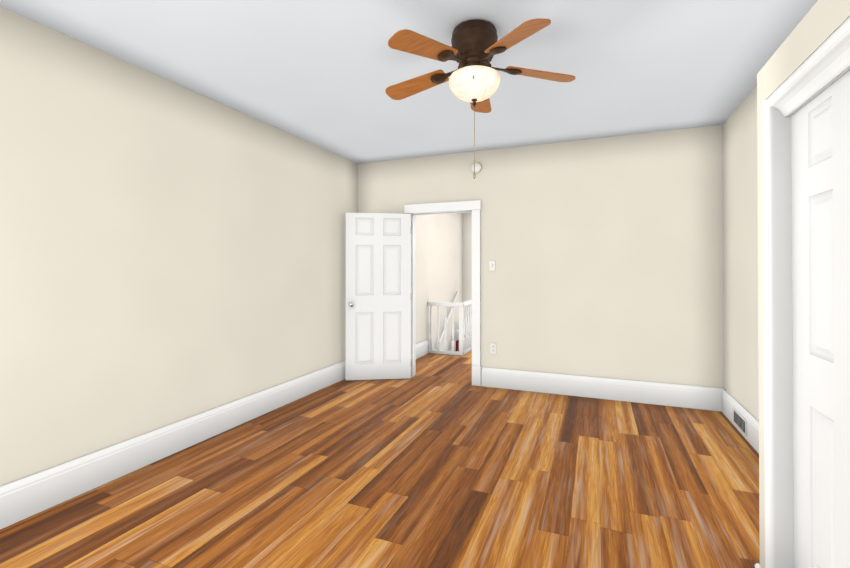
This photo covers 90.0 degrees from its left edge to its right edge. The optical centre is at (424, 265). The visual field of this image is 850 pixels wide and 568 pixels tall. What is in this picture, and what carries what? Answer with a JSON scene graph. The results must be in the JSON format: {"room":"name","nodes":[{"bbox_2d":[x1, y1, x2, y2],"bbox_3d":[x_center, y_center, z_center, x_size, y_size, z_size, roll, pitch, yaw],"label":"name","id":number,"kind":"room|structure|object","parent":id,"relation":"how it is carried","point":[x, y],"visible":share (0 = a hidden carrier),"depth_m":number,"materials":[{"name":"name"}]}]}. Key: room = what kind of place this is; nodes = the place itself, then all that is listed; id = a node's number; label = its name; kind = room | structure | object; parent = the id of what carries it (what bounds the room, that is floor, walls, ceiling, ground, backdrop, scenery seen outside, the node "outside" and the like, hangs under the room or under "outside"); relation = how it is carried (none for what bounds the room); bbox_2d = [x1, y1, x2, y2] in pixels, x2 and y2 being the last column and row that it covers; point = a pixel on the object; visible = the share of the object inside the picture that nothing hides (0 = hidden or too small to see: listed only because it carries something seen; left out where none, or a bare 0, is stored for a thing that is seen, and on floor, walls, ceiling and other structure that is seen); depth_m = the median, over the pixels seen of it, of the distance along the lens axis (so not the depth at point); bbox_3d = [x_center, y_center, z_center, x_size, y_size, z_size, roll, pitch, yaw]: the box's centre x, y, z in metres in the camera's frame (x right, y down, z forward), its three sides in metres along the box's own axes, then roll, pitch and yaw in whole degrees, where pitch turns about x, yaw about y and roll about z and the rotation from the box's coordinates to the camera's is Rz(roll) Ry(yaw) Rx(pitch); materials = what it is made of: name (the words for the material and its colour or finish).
{"room":"empty bedroom","nodes":[
{"label":"empty bedroom","id":0,"kind":"room"},
{"bbox_2d":[0,6,462,485],"bbox_3d":[-1.077,1.326,5.232,0.150,5.320,10.350,0,0,22],"label":"wall","id":1,"kind":"structure","parent":0,"point":[171,252],"depth_m":2.93,"materials":[{"name":"beige paint"}]},
{"bbox_2d":[0,360,345,528],"bbox_3d":[-1.872,1.262,3.030,0.022,0.215,5.370,0,0,22],"label":"baseboard","id":2,"kind":"structure","parent":1,"relation":"attached to","point":[28,496],"depth_m":2.87,"materials":[{"name":"white paint"}]},
{"bbox_2d":[436,291,458,349],"bbox_3d":[0.220,1.601,8.085,0.044,2.123,2.711,0,0,22],"label":"wall rail","id":3,"kind":"object","parent":1,"relation":"attached to","point":[448,317],"visible":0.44,"depth_m":8.77,"materials":[{"name":"white paint"}]},
{"bbox_2d":[0,350,759,567],"bbox_3d":[0.820,1.439,4.386,4.300,0.120,10.200,0,0,22],"label":"floor","id":4,"kind":"structure","parent":0,"point":[415,471],"depth_m":2.56,"materials":[{"name":"brown wood"}]},
{"bbox_2d":[427,300,471,355],"bbox_3d":[0.786,0.998,7.888,0.590,0.815,2.535,0,0,22],"label":"stair railing","id":5,"kind":"object","parent":4,"relation":"on","point":[465,335],"visible":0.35,"depth_m":6.75,"materials":[{"name":"white paint"}]},
{"bbox_2d":[0,0,817,163],"bbox_3d":[-0.027,-1.416,2.306,4.300,0.120,5.670,0,0,22],"label":"ceiling","id":6,"kind":"structure","parent":0,"point":[324,74],"depth_m":2.80,"materials":[{"name":"paint"}]},
{"bbox_2d":[385,18,575,178],"bbox_3d":[0.266,-0.927,2.475,1.135,0.855,1.143,0,0,22],"label":"fan","id":7,"kind":"object","parent":6,"relation":"hanging from","point":[472,51],"visible":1,"depth_m":2.35,"materials":[{"name":"brown wood"}]},
{"bbox_2d":[416,215,428,343],"bbox_3d":[-0.378,0.033,6.286,0.365,2.720,1.470,0,0,22],"label":"wall","id":8,"kind":"structure","parent":0,"point":[422,277],"depth_m":6.64,"materials":[{"name":"paint"}]},
{"bbox_2d":[416,339,428,358],"bbox_3d":[-0.210,1.285,6.177,0.022,0.215,1.410,0,0,22],"label":"baseboard","id":9,"kind":"structure","parent":8,"relation":"attached to","point":[422,348],"depth_m":6.57,"materials":[{"name":"white paint"}]},
{"bbox_2d":[450,329,458,350],"bbox_3d":[0.674,2.746,8.188,0.880,2.702,3.239,0,0,22],"label":"stairs","id":10,"kind":"structure","parent":0,"point":[456,337],"depth_m":9.04,"materials":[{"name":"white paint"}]},
{"bbox_2d":[462,212,471,318],"bbox_3d":[2.755,1.355,9.186,4.000,5.320,0.150,0,0,22],"label":"wall","id":11,"kind":"structure","parent":0,"point":[467,252],"depth_m":9.83,"materials":[{"name":"paint"}]},
{"bbox_2d":[358,125,723,387],"bbox_3d":[1.005,0.023,4.855,4.000,2.720,0.150,0,0,22],"label":"wall","id":12,"kind":"structure","parent":0,"point":[605,254],"depth_m":4.46,"materials":[{"name":"beige paint"}]},
{"bbox_2d":[346,213,410,379],"bbox_3d":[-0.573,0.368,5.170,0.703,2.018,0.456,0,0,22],"label":"door","id":13,"kind":"structure","parent":12,"relation":"in","point":[378,295],"depth_m":5.16,"materials":[{"name":"white paint"}]},
{"bbox_2d":[404,200,480,385],"bbox_3d":[0.210,0.314,5.169,1.006,2.142,0.202,0,0,22],"label":"door frame","id":14,"kind":"structure","parent":12,"relation":"attached to","point":[474,206],"depth_m":4.94,"materials":[{"name":"white paint"}]},
{"bbox_2d":[471,162,481,172],"bbox_3d":[0.594,-1.143,4.929,0.124,0.124,0.036,0,0,22],"label":"smoke detector","id":15,"kind":"object","parent":12,"relation":"attached to","point":[478,167],"visible":0.9,"depth_m":4.91,"materials":[{"name":"white plastic"}]},
{"bbox_2d":[489,261,494,270],"bbox_3d":[0.766,-0.002,4.862,0.072,0.116,0.016,0,0,22],"label":"switch plate","id":16,"kind":"object","parent":12,"relation":"attached to","point":[491,265],"visible":1,"depth_m":4.86,"materials":[{"name":"paint"}]},
{"bbox_2d":[490,343,495,353],"bbox_3d":[0.778,0.943,4.854,0.072,0.116,0.008,0,0,22],"label":"electrical outlet plate","id":17,"kind":"object","parent":12,"relation":"attached to","point":[493,348],"visible":1,"depth_m":4.85,"materials":[{"name":"white plastic"}]},
{"bbox_2d":[481,367,719,410],"bbox_3d":[1.721,1.272,4.465,2.305,0.215,0.022,0,0,22],"label":"baseboard","id":18,"kind":"structure","parent":12,"relation":"attached to","point":[676,395],"depth_m":4.39,"materials":[{"name":"white paint"}]},
{"bbox_2d":[722,86,758,420],"bbox_3d":[2.772,0.014,3.690,0.150,2.720,10.350,0,0,22],"label":"wall","id":19,"kind":"structure","parent":0,"point":[740,262],"depth_m":3.52,"materials":[{"name":"beige paint"}]},
{"bbox_2d":[720,388,758,453],"bbox_3d":[2.361,1.261,2.890,0.022,0.215,2.464,0,0,22],"label":"baseboard","id":20,"kind":"structure","parent":19,"relation":"attached to","point":[727,402],"depth_m":3.48,"materials":[{"name":"white paint"}]},
{"bbox_2d":[733,408,746,435],"bbox_3d":[2.586,1.278,3.491,0.010,0.120,0.340,0,0,22],"label":"air vent register","id":21,"kind":"object","parent":20,"relation":"attached to","point":[739,420],"visible":0.98,"depth_m":3.46,"materials":[{"name":"paint"}]},
{"bbox_2d":[757,0,849,567],"bbox_3d":[1.163,0.237,0.486,0.440,2.228,2.906,0,0,22],"label":"wall","id":22,"kind":"structure","parent":0,"point":[818,25],"depth_m":1.77,"materials":[{"name":"beige paint"}]},
{"bbox_2d":[763,100,793,567],"bbox_3d":[1.539,0.323,1.798,0.164,2.075,0.026,0,0,22],"label":"trim","id":23,"kind":"structure","parent":22,"relation":"attached to","point":[778,393],"depth_m":1.80,"materials":[{"name":"white paint"}]},
{"bbox_2d":[767,17,849,116],"bbox_3d":[1.035,-0.680,0.648,0.078,0.086,2.500,0,0,22],"label":"door trim","id":24,"kind":"structure","parent":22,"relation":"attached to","point":[823,66],"depth_m":1.48,"materials":[{"name":"white paint"}]},
{"bbox_2d":[791,70,849,567],"bbox_3d":[1.408,0.348,1.407,0.035,1.995,0.800,0,0,22],"label":"closet door","id":25,"kind":"structure","parent":22,"relation":"in","point":[820,178],"depth_m":1.56,"materials":[{"name":"white paint"}]}
]}

